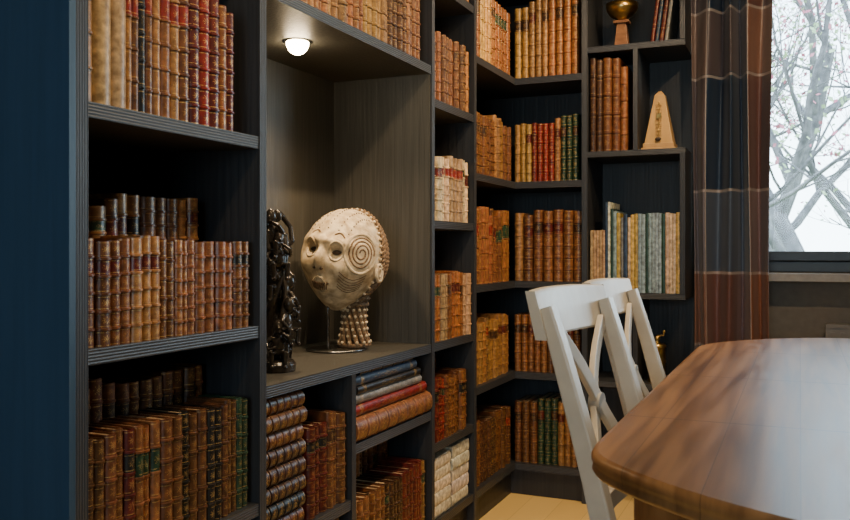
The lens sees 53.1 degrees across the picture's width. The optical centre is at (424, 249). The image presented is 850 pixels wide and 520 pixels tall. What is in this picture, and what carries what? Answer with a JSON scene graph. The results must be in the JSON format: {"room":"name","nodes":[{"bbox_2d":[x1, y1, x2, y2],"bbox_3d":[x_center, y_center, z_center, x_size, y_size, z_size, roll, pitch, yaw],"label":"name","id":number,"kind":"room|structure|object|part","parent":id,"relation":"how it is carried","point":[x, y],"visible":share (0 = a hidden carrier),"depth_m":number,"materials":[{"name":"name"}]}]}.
{"room":"home library","nodes":[
{"label":"home library","id":0,"kind":"room"},
{"bbox_2d":[479,493,633,519],"bbox_3d":[1.035,1.180,0.363,5.300,0.100,7.200,0,0,24],"label":"floor","id":1,"kind":"structure","parent":0,"point":[514,506],"depth_m":3.70,"materials":[{"name":"brown wood"}]},
{"bbox_2d":[0,0,693,519],"bbox_3d":[0.109,-0.225,2.807,1.174,2.710,2.955,0,0,24],"label":"bookcase","id":2,"kind":"object","parent":1,"relation":"on","point":[354,119],"visible":0.56,"depth_m":2.85,"materials":[{"name":"grey wood"}]},
{"bbox_2d":[88,193,198,240],"bbox_3d":[-0.710,-0.011,1.873,0.161,0.229,0.488,0,0,24],"label":"books","id":3,"kind":"object","parent":2,"relation":"in","point":[109,214],"visible":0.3,"depth_m":1.90,"materials":[{"name":"leather"}]},
{"bbox_2d":[88,361,203,423],"bbox_3d":[-0.714,0.396,1.893,0.170,0.256,0.520,0,0,24],"label":"books","id":4,"kind":"object","parent":2,"relation":"in","point":[125,391],"visible":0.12,"depth_m":1.94,"materials":[{"name":"leather"}]},
{"bbox_2d":[88,0,233,130],"bbox_3d":[-0.634,-0.440,1.831,0.218,0.330,0.471,0,0,24],"label":"books","id":5,"kind":"object","parent":2,"relation":"in","point":[173,59],"visible":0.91,"depth_m":1.78,"materials":[{"name":"leather"}]},
{"bbox_2d":[88,394,247,519],"bbox_3d":[-0.575,0.481,1.831,0.137,0.266,0.518,0,0,24],"label":"books","id":6,"kind":"object","parent":2,"relation":"in","point":[187,460],"visible":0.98,"depth_m":1.79,"materials":[{"name":"leather"}]},
{"bbox_2d":[88,236,249,348],"bbox_3d":[-0.575,0.077,1.830,0.132,0.213,0.518,0,0,24],"label":"books","id":7,"kind":"object","parent":2,"relation":"in","point":[141,288],"visible":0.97,"depth_m":1.77,"materials":[{"name":"leather"}]},
{"bbox_2d":[266,209,300,372],"bbox_3d":[-0.409,0.111,2.357,0.130,0.448,0.130,0,0,35],"label":"carving","id":8,"kind":"object","parent":2,"relation":"on","point":[281,301],"visible":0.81,"depth_m":2.32,"materials":[{"name":"black wood"}]},
{"bbox_2d":[282,38,312,54],"bbox_3d":[-0.383,-0.606,2.551,0.092,0.040,0.092,0,0,24],"label":"recessed light","id":9,"kind":"object","parent":2,"relation":"attached to","point":[296,46],"visible":1,"depth_m":2.53,"materials":[{"name":"glass"}]},
{"bbox_3d":[-0.383,-0.604,2.551,0.068,0.037,0.068,0,0,24],"label":"bulb","id":10,"kind":"part","parent":9,"relation":"part of","materials":[{"name":"white glass"}]},
{"bbox_2d":[266,390,345,519],"bbox_3d":[-0.389,0.553,2.319,0.178,0.357,0.419,0,0,24],"label":"books","id":11,"kind":"object","parent":2,"relation":"in","point":[305,447],"visible":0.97,"depth_m":2.27,"materials":[{"name":"leather"}]},
{"bbox_2d":[301,208,389,352],"bbox_3d":[-0.272,0.096,2.853,0.318,0.478,0.301,0,0,-32],"label":"head sculpture","id":12,"kind":"object","parent":2,"relation":"on","point":[345,254],"visible":1,"depth_m":2.76,"materials":[{"name":"ceramic"}]},
{"bbox_2d":[301,0,420,59],"bbox_3d":[-0.283,-0.806,2.573,0.189,0.299,0.972,0,0,24],"label":"books","id":13,"kind":"object","parent":2,"relation":"in","point":[396,23],"visible":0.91,"depth_m":2.71,"materials":[{"name":"leather"}]},
{"bbox_2d":[356,440,387,477],"bbox_3d":[-0.309,0.768,2.851,0.177,0.187,0.528,0,0,24],"label":"books","id":14,"kind":"object","parent":2,"relation":"in","point":[365,460],"visible":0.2,"depth_m":2.94,"materials":[{"name":"leather"}]},
{"bbox_2d":[356,456,424,519],"bbox_3d":[-0.166,0.858,2.787,0.158,0.244,0.539,0,0,24],"label":"books","id":15,"kind":"object","parent":2,"relation":"in","point":[393,489],"visible":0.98,"depth_m":2.82,"materials":[{"name":"leather"}]},
{"bbox_2d":[356,358,432,441],"bbox_3d":[-0.233,0.465,2.825,0.332,0.224,0.558,0,0,24],"label":"volumes","id":16,"kind":"object","parent":2,"relation":"in","point":[387,396],"visible":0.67,"depth_m":2.72,"materials":[{"name":"leather"}]},
{"bbox_2d":[435,367,466,442],"bbox_3d":[0.040,0.584,3.240,0.147,0.233,0.354,0,0,24],"label":"books","id":17,"kind":"object","parent":2,"relation":"in","point":[450,383],"visible":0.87,"depth_m":3.23,"materials":[{"name":"leather"}]},
{"bbox_2d":[435,156,467,222],"bbox_3d":[0.033,-0.231,3.260,0.178,0.248,0.385,0,0,24],"label":"books","id":18,"kind":"object","parent":2,"relation":"in","point":[451,174],"visible":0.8,"depth_m":3.21,"materials":[{"name":"leather"}]},
{"bbox_2d":[435,31,468,111],"bbox_3d":[0.031,-0.675,3.260,0.178,0.263,0.382,0,0,24],"label":"books","id":19,"kind":"object","parent":2,"relation":"in","point":[451,58],"visible":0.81,"depth_m":3.21,"materials":[{"name":"leather"}]},
{"bbox_2d":[435,437,468,518],"bbox_3d":[-0.009,0.867,3.284,0.250,0.226,0.380,0,0,24],"label":"books","id":20,"kind":"object","parent":2,"relation":"in","point":[451,462],"visible":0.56,"depth_m":3.25,"materials":[{"name":"leather"}]},
{"bbox_2d":[435,271,471,341],"bbox_3d":[0.033,0.208,3.262,0.177,0.254,0.388,0,0,24],"label":"books","id":21,"kind":"object","parent":2,"relation":"in","point":[453,293],"visible":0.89,"depth_m":3.25,"materials":[{"name":"leather"}]},
{"bbox_2d":[477,313,508,385],"bbox_3d":[0.214,0.424,3.724,0.187,0.271,0.510,0,0,24],"label":"books","id":22,"kind":"object","parent":2,"relation":"in","point":[492,328],"visible":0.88,"depth_m":3.70,"materials":[{"name":"leather"}]},
{"bbox_2d":[477,206,509,284],"bbox_3d":[0.213,-0.020,3.718,0.189,0.327,0.497,0,0,24],"label":"books","id":23,"kind":"object","parent":2,"relation":"in","point":[493,239],"visible":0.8,"depth_m":3.67,"materials":[{"name":"leather"}]},
{"bbox_2d":[477,404,510,486],"bbox_3d":[0.215,0.847,3.724,0.190,0.266,0.511,0,0,24],"label":"books","id":24,"kind":"object","parent":2,"relation":"in","point":[493,421],"visible":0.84,"depth_m":3.75,"materials":[{"name":"leather"}]},
{"bbox_2d":[477,0,510,74],"bbox_3d":[0.213,-0.948,3.723,0.186,0.315,0.508,0,0,24],"label":"books","id":25,"kind":"object","parent":2,"relation":"in","point":[493,22],"visible":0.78,"depth_m":3.72,"materials":[{"name":"leather"}]},
{"bbox_2d":[477,112,511,180],"bbox_3d":[0.219,-0.453,3.731,0.191,0.281,0.526,0,0,24],"label":"books","id":26,"kind":"object","parent":2,"relation":"in","point":[494,145],"visible":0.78,"depth_m":3.73,"materials":[{"name":"leather"}]},
{"bbox_2d":[514,391,577,466],"bbox_3d":[0.590,0.829,3.980,0.299,0.302,0.223,0,0,24],"label":"books","id":27,"kind":"object","parent":2,"relation":"in","point":[542,433],"visible":0.88,"depth_m":3.89,"materials":[{"name":"leather"}]},
{"bbox_2d":[514,0,581,77],"bbox_3d":[0.593,-0.978,3.979,0.306,0.375,0.220,0,0,24],"label":"books","id":28,"kind":"object","parent":2,"relation":"in","point":[548,33],"visible":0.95,"depth_m":3.88,"materials":[{"name":"leather"}]},
{"bbox_2d":[514,113,581,181],"bbox_3d":[0.594,-0.464,3.980,0.306,0.302,0.220,0,0,24],"label":"books","id":29,"kind":"object","parent":2,"relation":"in","point":[551,151],"visible":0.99,"depth_m":3.88,"materials":[{"name":"leather"}]},
{"bbox_2d":[514,312,581,372],"bbox_3d":[0.597,0.429,3.978,0.313,0.262,0.220,0,0,24],"label":"books","id":30,"kind":"object","parent":2,"relation":"in","point":[532,355],"visible":0.55,"depth_m":3.92,"materials":[{"name":"leather"}]},
{"bbox_2d":[515,209,581,281],"bbox_3d":[0.601,-0.021,3.973,0.326,0.327,0.227,0,0,24],"label":"books","id":31,"kind":"object","parent":2,"relation":"in","point":[548,244],"visible":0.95,"depth_m":3.87,"materials":[{"name":"leather"}]},
{"bbox_2d":[590,58,632,151],"bbox_3d":[0.860,-0.646,3.874,0.169,0.420,0.258,0,0,24],"label":"books","id":32,"kind":"object","parent":2,"relation":"in","point":[611,79],"visible":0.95,"depth_m":3.76,"materials":[{"name":"leather"}]},
{"bbox_2d":[606,0,637,44],"bbox_3d":[0.890,-1.005,3.837,0.144,0.210,0.144,0,0,24],"label":"pedestal bowl","id":33,"kind":"object","parent":2,"relation":"on","point":[621,11],"visible":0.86,"depth_m":3.81,"materials":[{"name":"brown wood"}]},
{"bbox_2d":[590,202,679,293],"bbox_3d":[0.960,-0.013,3.827,0.388,0.400,0.223,0,0,24],"label":"books","id":34,"kind":"object","parent":2,"relation":"in","point":[644,249],"visible":0.77,"depth_m":3.72,"materials":[{"name":"paper"},{"name":"cardboard"}]},
{"bbox_2d":[647,330,665,382],"bbox_3d":[1.020,0.465,3.736,0.082,0.230,0.082,0,0,24],"label":"coffee grinder","id":35,"kind":"object","parent":2,"relation":"in","point":[661,347],"visible":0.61,"depth_m":3.71,"materials":[{"name":"gold metal"}]},
{"bbox_2d":[641,91,676,148],"bbox_3d":[1.043,-0.569,3.769,0.145,0.266,0.134,0,0,24],"label":"metronome","id":36,"kind":"object","parent":2,"relation":"in","point":[659,134],"visible":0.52,"depth_m":3.73,"materials":[{"name":"brown wood"}]},
{"bbox_2d":[650,0,679,41],"bbox_3d":[1.075,-1.054,3.784,0.113,0.310,0.208,0,0,24],"label":"books","id":37,"kind":"object","parent":2,"relation":"in","point":[666,13],"visible":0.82,"depth_m":3.70,"materials":[{"name":"paper"}]},
{"bbox_2d":[525,284,643,519],"bbox_3d":[0.605,0.610,1.976,0.656,1.043,0.470,0,0,31],"label":"dining chair","id":38,"kind":"object","parent":1,"relation":"on","point":[555,311],"visible":0.66,"depth_m":2.02,"materials":[{"name":"beige paint"}]},
{"bbox_3d":[0.357,0.146,2.122,0.081,0.114,0.470,0,0,31],"label":"rail","id":39,"kind":"part","parent":38,"relation":"part of","materials":[{"name":"beige paint"}]},
{"bbox_2d":[582,278,665,415],"bbox_3d":[0.819,0.610,2.485,0.656,1.043,0.470,0,0,27],"label":"dining chair","id":40,"kind":"object","parent":1,"relation":"on","point":[627,300],"visible":0.15,"depth_m":2.73,"materials":[{"name":"beige paint"}]},
{"bbox_3d":[0.562,0.146,2.614,0.081,0.114,0.470,0,0,27],"label":"rail","id":41,"kind":"part","parent":40,"relation":"part of","materials":[{"name":"beige paint"}]},
{"bbox_2d":[591,338,849,519],"bbox_3d":[1.151,0.733,2.065,1.100,0.795,2.518,0,0,24],"label":"dining table","id":42,"kind":"object","parent":1,"relation":"on","point":[757,429],"visible":1,"depth_m":1.51,"materials":[{"name":"brown wood"}]},
{"bbox_2d":[825,323,849,337],"bbox_3d":[2.539,0.723,3.278,1.800,0.815,0.062,0,0,24],"label":"radiator","id":43,"kind":"object","parent":1,"relation":"on","point":[832,330],"visible":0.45,"depth_m":3.60,"materials":[{"name":"metal"}]},
{"bbox_2d":[694,268,849,349],"bbox_3d":[2.426,-0.245,3.548,4.825,2.750,0.250,0,0,24],"label":"wall","id":44,"kind":"structure","parent":0,"point":[797,309],"depth_m":3.74,"materials":[{"name":"beige paint"}]},
{"bbox_2d":[691,0,772,348],"bbox_3d":[1.335,-0.140,3.707,0.341,2.500,0.116,0,0,24],"label":"curtain","id":45,"kind":"object","parent":44,"relation":"hanging from","point":[731,40],"visible":0.66,"depth_m":3.71,"materials":[{"name":"brown fabric"}]},
{"bbox_2d":[769,251,849,272],"bbox_3d":[2.584,-0.610,3.442,2.650,1.420,0.095,0,0,24],"label":"window","id":46,"kind":"structure","parent":44,"relation":"in","point":[779,261],"depth_m":3.78,"materials":[{"name":"black metal"}]},
{"bbox_2d":[769,273,849,281],"bbox_3d":[2.553,0.118,3.322,2.690,0.033,0.160,0,0,24],"label":"windowsill","id":47,"kind":"object","parent":44,"relation":"attached to","point":[807,277],"visible":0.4,"depth_m":3.64,"materials":[{"name":"stone"}]},
{"label":"outside","id":48,"kind":"structure","parent":0,"visible":0},
{"bbox_3d":[7.898,1.480,15.424,30.000,0.100,25.400,0,0,24],"label":"lawn","id":49,"kind":"structure","parent":48,"visible":0},
{"bbox_2d":[769,0,849,250],"bbox_3d":[3.663,-1.146,7.201,4.530,5.202,4.138,0,0,24],"label":"tree","id":50,"kind":"object","parent":49,"relation":"on","point":[782,235],"visible":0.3,"depth_m":6.83,"materials":[{"name":"grey plant"}]},
{"bbox_2d":[769,0,849,250],"bbox_3d":[4.096,-2.389,8.833,6.136,7.683,6.382,0,0,24],"label":"tree","id":51,"kind":"object","parent":49,"relation":"on","point":[817,113],"visible":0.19,"depth_m":8.80,"materials":[{"name":"grey plant"}]},
{"bbox_2d":[770,0,849,234],"bbox_3d":[5.644,-2.725,8.283,7.396,8.366,5.377,0,0,24],"label":"tree","id":52,"kind":"object","parent":49,"relation":"on","point":[842,213],"visible":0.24,"depth_m":9.30,"materials":[{"name":"grey plant"}]},
{"bbox_2d":[773,0,849,98],"bbox_3d":[4.406,-2.083,6.538,5.706,7.048,5.514,0,0,-16],"label":"tree","id":53,"kind":"object","parent":49,"relation":"on","point":[815,30],"visible":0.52,"depth_m":7.45,"materials":[{"name":"grey plant"}]}
]}

